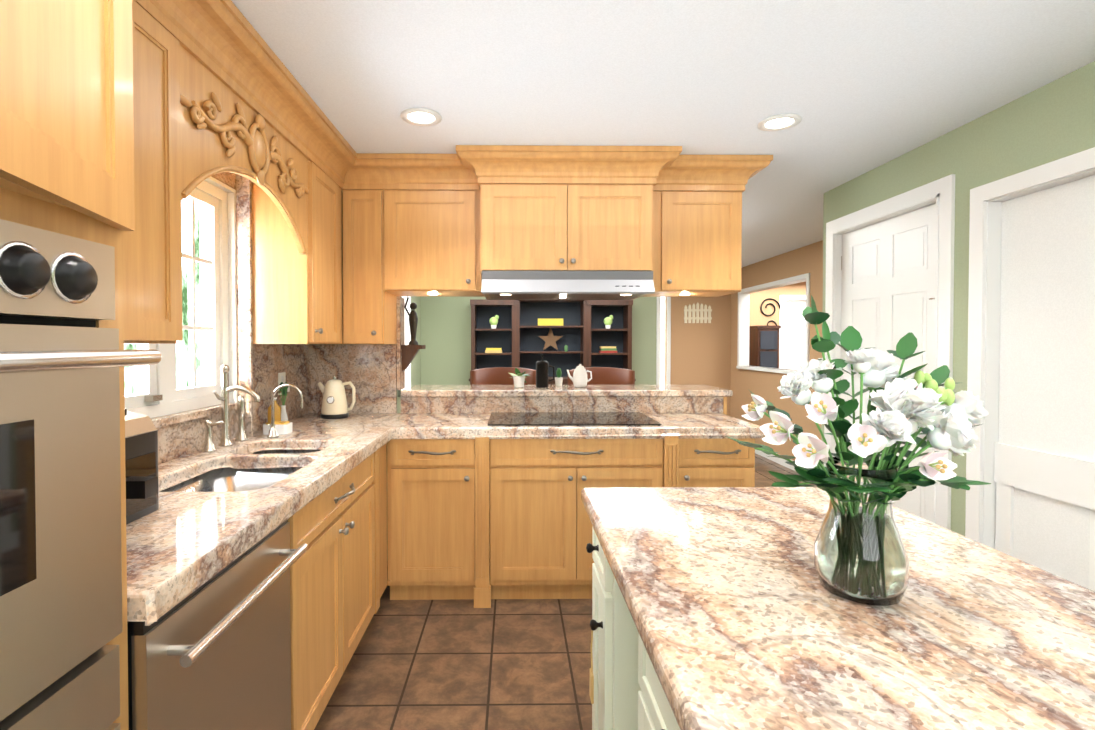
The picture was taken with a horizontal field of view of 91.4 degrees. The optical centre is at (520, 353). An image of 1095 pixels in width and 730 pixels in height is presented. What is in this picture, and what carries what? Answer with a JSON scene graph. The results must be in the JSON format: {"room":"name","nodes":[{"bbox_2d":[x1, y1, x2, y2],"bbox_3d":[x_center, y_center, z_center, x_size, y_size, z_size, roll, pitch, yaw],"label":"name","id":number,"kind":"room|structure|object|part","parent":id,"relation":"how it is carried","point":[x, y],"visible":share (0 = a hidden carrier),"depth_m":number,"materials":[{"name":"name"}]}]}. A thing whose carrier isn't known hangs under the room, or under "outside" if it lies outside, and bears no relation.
{"room":"kitchen","nodes":[
{"label":"kitchen","id":0,"kind":"room"},
{"bbox_2d":[0,0,275,203],"bbox_3d":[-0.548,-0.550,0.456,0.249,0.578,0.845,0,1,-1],"label":"upper cabinet","id":1,"kind":"object","parent":0,"relation":"attached to","point":[126,126],"depth_m":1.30,"materials":[{"name":"brown wood"}]},
{"bbox_2d":[199,204,420,385],"bbox_3d":[-1.364,0.123,2.360,0.140,2.330,10.020,0,1,-1],"label":"wall","id":2,"kind":"structure","parent":0,"point":[416,370],"depth_m":2.40,"materials":[{"name":"paint"}]},
{"bbox_2d":[0,164,147,347],"bbox_3d":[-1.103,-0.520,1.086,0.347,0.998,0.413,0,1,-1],"label":"oven cabinet","id":3,"kind":"object","parent":2,"relation":"attached to","point":[25,200],"depth_m":0.84,"materials":[{"name":"brown wood"}]},
{"bbox_2d":[0,219,161,729],"bbox_3d":[-0.884,0.356,0.450,0.677,1.028,0.760,0,1,-1],"label":"oven","id":4,"kind":"object","parent":3,"relation":"in","point":[63,358],"visible":1,"depth_m":0.72,"materials":[{"name":"silver metal"}]},
{"bbox_2d":[148,204,182,343],"bbox_3d":[-1.106,-0.524,1.358,0.347,0.998,0.230,0,1,-1],"label":"upper cabinet","id":5,"kind":"object","parent":2,"relation":"attached to","point":[164,220],"depth_m":1.41,"materials":[{"name":"brown wood"}]},
{"bbox_2d":[125,180,228,417],"bbox_3d":[-1.320,-0.241,1.950,0.085,0.934,0.856,0,1,-1],"label":"kitchen window","id":6,"kind":"structure","parent":2,"relation":"in","point":[159,394],"depth_m":2.19,"materials":[{"name":"white wood"}]},
{"bbox_2d":[150,172,404,463],"bbox_3d":[-1.053,-0.213,2.126,0.677,1.189,2.481,0,1,-1],"label":"backsplash","id":7,"kind":"structure","parent":2,"relation":"attached to","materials":[{"name":"stone"}]},
{"bbox_2d":[278,372,289,394],"bbox_3d":[-1.258,0.161,2.852,0.036,0.116,0.080,0,1,-1],"label":"outlet","id":8,"kind":"object","parent":7,"relation":"attached to","point":[282,377],"visible":0.38,"depth_m":2.85,"materials":[{"name":"white plastic"}]},
{"bbox_2d":[252,116,355,343],"bbox_3d":[-1.103,-0.546,2.663,0.384,0.998,0.500,0,1,-1],"label":"upper cabinet","id":9,"kind":"object","parent":2,"relation":"attached to","point":[297,239],"depth_m":2.42,"materials":[{"name":"brown wood"}]},
{"bbox_2d":[402,297,410,389],"bbox_3d":[-1.276,0.000,5.250,0.042,1.982,2.200,0,1,-1],"label":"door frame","id":10,"kind":"structure","parent":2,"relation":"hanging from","point":[408,369],"depth_m":6.02,"materials":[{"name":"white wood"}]},
{"bbox_2d":[306,220,401,560],"bbox_3d":[-0.033,0.108,3.325,2.545,2.330,0.120,0,1,-1],"label":"wall","id":11,"kind":"structure","parent":0,"point":[398,402],"depth_m":3.25,"materials":[{"name":"paint"}]},
{"bbox_2d":[352,156,395,343],"bbox_3d":[-0.820,-0.552,3.069,0.280,0.998,0.347,0,1,-1],"label":"upper cabinet","id":12,"kind":"object","parent":11,"relation":"attached to","point":[373,177],"depth_m":2.90,"materials":[{"name":"brown wood"}]},
{"bbox_2d":[401,297,425,371],"bbox_3d":[-0.661,-0.118,3.304,0.130,0.462,0.120,0,1,-1],"label":"figurine","id":13,"kind":"object","parent":11,"relation":"on","point":[411,350],"visible":1,"depth_m":3.28,"materials":[{"name":"brown wood"}]},
{"bbox_2d":[396,156,475,343],"bbox_3d":[-0.523,-0.552,3.073,0.552,0.998,0.347,0,1,-1],"label":"upper cabinet","id":14,"kind":"object","parent":11,"relation":"attached to","point":[436,195],"depth_m":2.90,"materials":[{"name":"brown wood"}]},
{"bbox_2d":[480,148,655,296],"bbox_3d":[0.243,-0.551,3.021,0.886,0.998,0.468,0,1,-1],"label":"upper cabinet","id":15,"kind":"object","parent":11,"relation":"attached to","point":[542,209],"depth_m":2.79,"materials":[{"name":"brown wood"}]},
{"bbox_3d":[0.197,-0.949,1.624,2.305,0.158,3.247,0,1,-1],"label":"crown","id":16,"kind":"part","parent":15,"relation":"part of","materials":[{"name":"brown wood"}]},
{"bbox_2d":[482,271,654,299],"bbox_3d":[0.244,-0.370,2.986,0.886,0.121,0.530,0,1,-1],"label":"range hood","id":17,"kind":"object","parent":15,"relation":"attached to","point":[564,285],"visible":1,"depth_m":2.76,"materials":[{"name":"silver metal"}]},
{"bbox_2d":[676,156,743,296],"bbox_3d":[0.990,-0.553,3.090,0.435,0.998,0.347,0,1,-1],"label":"upper cabinet","id":18,"kind":"object","parent":11,"relation":"attached to","point":[709,189],"depth_m":2.92,"materials":[{"name":"brown wood"}]},
{"bbox_2d":[314,453,816,729],"bbox_3d":[2.350,1.309,2.937,7.700,0.060,11.450,0,1,-1],"label":"floor","id":19,"kind":"structure","parent":0,"point":[499,664],"depth_m":2.19,"materials":[{"name":"tile"}]},
{"bbox_2d":[127,519,307,729],"bbox_3d":[-0.903,0.876,1.195,0.656,0.864,0.577,0,1,-1],"label":"dishwasher","id":20,"kind":"object","parent":19,"relation":"on","point":[213,653],"visible":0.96,"depth_m":1.14,"materials":[{"name":"silver metal"}]},
{"bbox_2d":[288,464,359,639],"bbox_3d":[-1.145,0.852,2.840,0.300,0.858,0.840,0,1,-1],"label":"base cabinet","id":21,"kind":"object","parent":19,"relation":"on","point":[329,524],"depth_m":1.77,"materials":[{"name":"brown wood"}]},
{"bbox_2d":[380,436,491,607],"bbox_3d":[-0.419,0.844,2.977,0.520,0.868,0.582,0,1,-1],"label":"base cabinet","id":22,"kind":"object","parent":19,"relation":"on","point":[436,494],"depth_m":2.71,"materials":[{"name":"brown wood"}]},
{"bbox_2d":[470,367,535,384],"bbox_3d":[-0.123,0.687,4.000,0.511,1.151,0.418,0,1,-1],"label":"bar stool","id":23,"kind":"object","parent":19,"relation":"on","point":[494,376],"visible":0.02,"depth_m":4.14,"materials":[{"name":"brown leather"}]},
{"bbox_2d":[469,299,635,384],"bbox_3d":[0.407,0.227,7.036,2.130,1.970,0.466,0,1,-1],"label":"hutch","id":24,"kind":"object","parent":19,"relation":"on","point":[564,336],"visible":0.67,"depth_m":7.23,"materials":[{"name":"brown wood"}]},
{"bbox_2d":[492,436,683,598],"bbox_3d":[0.284,0.844,2.985,1.026,0.868,0.582,0,1,-1],"label":"base cabinet","id":25,"kind":"object","parent":19,"relation":"on","point":[542,526],"depth_m":2.71,"materials":[{"name":"brown wood"}]},
{"bbox_2d":[126,172,763,625],"bbox_3d":[-0.043,0.239,2.301,2.700,2.100,2.813,0,1,-1],"label":"countertop","id":26,"kind":"structure","parent":25,"relation":"on","point":[180,546],"depth_m":2.40,"materials":[{"name":"stone"}]},
{"bbox_2d":[125,409,158,523],"bbox_3d":[-1.021,0.259,1.216,0.360,0.275,0.320,0,1,-1],"label":"toaster","id":27,"kind":"object","parent":26,"relation":"on","point":[141,462],"visible":0.31,"depth_m":1.27,"materials":[{"name":"black plastic"}]},
{"bbox_2d":[160,450,319,491],"bbox_3d":[-0.942,0.531,1.931,0.425,0.208,0.850,0,1,-1],"label":"sink","id":28,"kind":"object","parent":26,"relation":"in","point":[227,479],"visible":0.06,"depth_m":2.01,"materials":[{"name":"silver metal"}]},
{"bbox_2d":[201,364,302,452],"bbox_3d":[-1.110,0.212,2.244,0.268,0.335,0.372,0,1,-1],"label":"faucet","id":29,"kind":"object","parent":26,"relation":"on","point":[226,389],"visible":1,"depth_m":2.19,"materials":[{"name":"silver metal"}]},
{"bbox_2d":[268,391,280,421],"bbox_3d":[-1.220,0.278,2.654,0.066,0.189,0.058,0,1,-1],"label":"soap dispenser","id":30,"kind":"object","parent":26,"relation":"on","point":[277,412],"visible":0.46,"depth_m":2.64,"materials":[{"name":"orange plastic"}]},
{"bbox_2d":[263,421,292,434],"bbox_3d":[-1.141,0.349,2.514,0.110,0.052,0.085,0,1,-1],"label":"soap dish","id":31,"kind":"object","parent":26,"relation":"on","point":[283,427],"visible":0.79,"depth_m":2.47,"materials":[{"name":"white ceramic"}]},
{"bbox_2d":[279,382,287,420],"bbox_3d":[-1.232,0.259,2.782,0.049,0.223,0.048,0,1,-1],"label":"bud vase","id":32,"kind":"object","parent":26,"relation":"on","point":[284,416],"visible":0.85,"depth_m":2.77,"materials":[{"name":"white ceramic"}]},
{"bbox_2d":[318,375,355,418],"bbox_3d":[-1.051,0.245,3.056,0.217,0.242,0.155,0,1,-1],"label":"kettle","id":33,"kind":"object","parent":26,"relation":"on","point":[334,403],"visible":1,"depth_m":3.01,"materials":[{"name":"beige plastic"}]},
{"bbox_2d":[509,368,528,387],"bbox_3d":[-0.004,0.156,3.458,0.154,0.127,0.152,0,1,-1],"label":"potted plant","id":34,"kind":"object","parent":26,"relation":"on","point":[518,377],"visible":1,"depth_m":3.44,"materials":[{"name":"white ceramic"}]},
{"bbox_2d":[536,355,554,387],"bbox_3d":[0.163,0.113,3.468,0.123,0.212,0.084,0,1,-1],"label":"press","id":35,"kind":"object","parent":26,"relation":"on","point":[542,380],"visible":1,"depth_m":3.44,"materials":[{"name":"black glass"}]},
{"bbox_2d":[555,368,562,385],"bbox_3d":[0.262,0.157,3.599,0.058,0.120,0.058,0,1,-1],"label":"cactus","id":36,"kind":"object","parent":26,"relation":"on","point":[558,380],"visible":1,"depth_m":3.58,"materials":[{"name":"white ceramic"}]},
{"bbox_2d":[487,412,660,425],"bbox_3d":[0.279,0.364,2.991,0.900,0.008,0.487,0,1,-1],"label":"cooktop","id":37,"kind":"object","parent":26,"relation":"in","point":[558,418],"visible":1,"depth_m":2.92,"materials":[{"name":"black glass"}]},
{"bbox_2d":[567,364,591,386],"bbox_3d":[0.388,0.143,3.491,0.168,0.151,0.098,0,1,-1],"label":"teapot","id":38,"kind":"object","parent":26,"relation":"on","point":[579,378],"visible":1,"depth_m":3.46,"materials":[{"name":"white ceramic"}]},
{"bbox_2d":[568,367,634,384],"bbox_3d":[0.617,0.687,4.008,0.511,1.151,0.418,0,1,-1],"label":"bar stool","id":39,"kind":"object","parent":19,"relation":"on","point":[609,376],"visible":0.04,"depth_m":4.16,"materials":[{"name":"brown leather"}]},
{"bbox_2d":[586,531,672,729],"bbox_3d":[0.565,0.901,0.234,0.752,0.845,2.620,0,1,-1],"label":"kitchen island","id":40,"kind":"object","parent":19,"relation":"on","point":[623,696],"depth_m":1.30,"materials":[{"name":"white paint"}]},
{"bbox_2d":[581,487,1094,729],"bbox_3d":[0.591,0.444,0.277,0.798,0.064,2.600,0,1,-1],"label":"island countertop","id":41,"kind":"structure","parent":40,"relation":"on","point":[728,609],"depth_m":0.80,"materials":[{"name":"beige stone"}]},
{"bbox_2d":[727,295,990,605],"bbox_3d":[0.568,0.152,0.875,0.430,0.500,0.239,0,1,-1],"label":"vase","id":42,"kind":"object","parent":41,"relation":"on","point":[860,554],"visible":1,"depth_m":0.86,"materials":[{"name":"white plant"}]},
{"bbox_3d":[0.570,0.292,0.895,0.134,0.218,0.134,0,1,-1],"label":"glass","id":43,"kind":"part","parent":42,"relation":"part of","materials":[{"name":"clear glass"}]},
{"bbox_2d":[684,438,754,486],"bbox_3d":[0.963,0.844,2.993,0.472,0.868,0.582,0,1,-1],"label":"base cabinet","id":44,"kind":"object","parent":19,"relation":"on","point":[707,462],"depth_m":2.72,"materials":[{"name":"brown wood"}]},
{"bbox_2d":[749,325,780,367],"bbox_3d":[3.541,0.396,8.022,0.340,1.600,0.820,0,1,-1],"label":"chest","id":45,"kind":"object","parent":19,"relation":"on","point":[763,345],"visible":0.38,"depth_m":7.62,"materials":[{"name":"brown wood"}]},
{"bbox_2d":[421,294,730,415],"bbox_3d":[0.764,0.042,7.334,4.230,2.330,0.120,0,1,-1],"label":"wall","id":46,"kind":"structure","parent":0,"point":[700,353],"depth_m":7.28,"materials":[{"name":"green paint"}]},
{"bbox_2d":[684,302,711,322],"bbox_3d":[2.420,-0.554,7.270,0.380,0.285,0.020,0,1,-1],"label":"wall decoration","id":47,"kind":"object","parent":46,"relation":"attached to","point":[697,310],"visible":0.98,"depth_m":7.27,"materials":[{"name":"beige wood"}]},
{"bbox_2d":[231,0,1094,266],"bbox_3d":[2.350,-1.081,2.898,7.700,0.060,11.450,0,1,-1],"label":"ceiling","id":48,"kind":"structure","parent":0,"point":[860,87],"depth_m":1.97,"materials":[{"name":"white paint"}]},
{"bbox_2d":[400,108,441,125],"bbox_3d":[-0.434,-1.035,2.342,0.180,0.008,0.180,0,1,-1],"label":"recessed light","id":49,"kind":"object","parent":48,"relation":"in","point":[421,116],"visible":1,"depth_m":2.33,"materials":[{"name":"white plastic"}]},
{"bbox_2d":[757,114,801,130],"bbox_3d":[1.165,-1.036,2.400,0.180,0.008,0.180,0,1,-1],"label":"recessed light","id":50,"kind":"object","parent":48,"relation":"in","point":[779,122],"visible":0.98,"depth_m":2.40,"materials":[{"name":"white plastic"}]},
{"bbox_2d":[730,240,822,460],"bbox_3d":[2.954,0.063,6.069,0.120,2.330,5.000,0,1,-1],"label":"wall","id":51,"kind":"structure","parent":0,"point":[764,385],"depth_m":6.05,"materials":[{"name":"paint"}]},
{"bbox_2d":[749,281,805,369],"bbox_3d":[4.456,0.023,8.519,2.940,2.330,0.135,0,1,-1],"label":"wall","id":52,"kind":"structure","parent":0,"point":[788,318],"depth_m":8.43,"materials":[{"name":"white"}]},
{"bbox_2d":[760,298,779,315],"bbox_3d":[3.956,-0.730,8.436,0.324,0.286,0.021,0,1,-1],"label":"art","id":53,"kind":"object","parent":52,"relation":"attached to","point":[773,305],"depth_m":8.43,"materials":[{"name":"black"}]},
{"bbox_2d":[821,61,1094,535],"bbox_3d":[2.108,0.154,0.475,0.120,2.330,6.170,0,1,-1],"label":"wall","id":54,"kind":"structure","parent":0,"point":[1049,122],"depth_m":2.40,"materials":[{"name":"green paint"}]},
{"bbox_2d":[656,147,1094,548],"bbox_3d":[0.891,0.229,2.328,4.370,2.120,9.900,0,1,-1],"label":"door frame","id":55,"kind":"structure","parent":54,"relation":"attached to","point":[985,224],"depth_m":2.38,"materials":[{"name":"white wood"}]},
{"bbox_2d":[840,204,935,521],"bbox_3d":[2.041,0.260,3.003,0.092,2.012,0.814,0,1,-1],"label":"closet door","id":56,"kind":"structure","parent":54,"relation":"in","point":[888,286],"depth_m":2.92,"materials":[{"name":"white wood"}]},
{"bbox_2d":[994,175,1094,590],"bbox_3d":[2.113,0.325,1.788,0.076,1.945,1.080,0,1,-1],"label":"door","id":57,"kind":"structure","parent":0,"point":[1044,463],"depth_m":2.11,"materials":[{"name":"white wood"}]},
{"label":"outside","id":58,"kind":"structure","parent":0,"visible":0},
{"bbox_2d":[124,198,200,394],"bbox_3d":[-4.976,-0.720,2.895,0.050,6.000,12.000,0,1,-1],"label":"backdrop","id":59,"kind":"structure","parent":58,"point":[182,371],"depth_m":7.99,"materials":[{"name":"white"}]}
]}

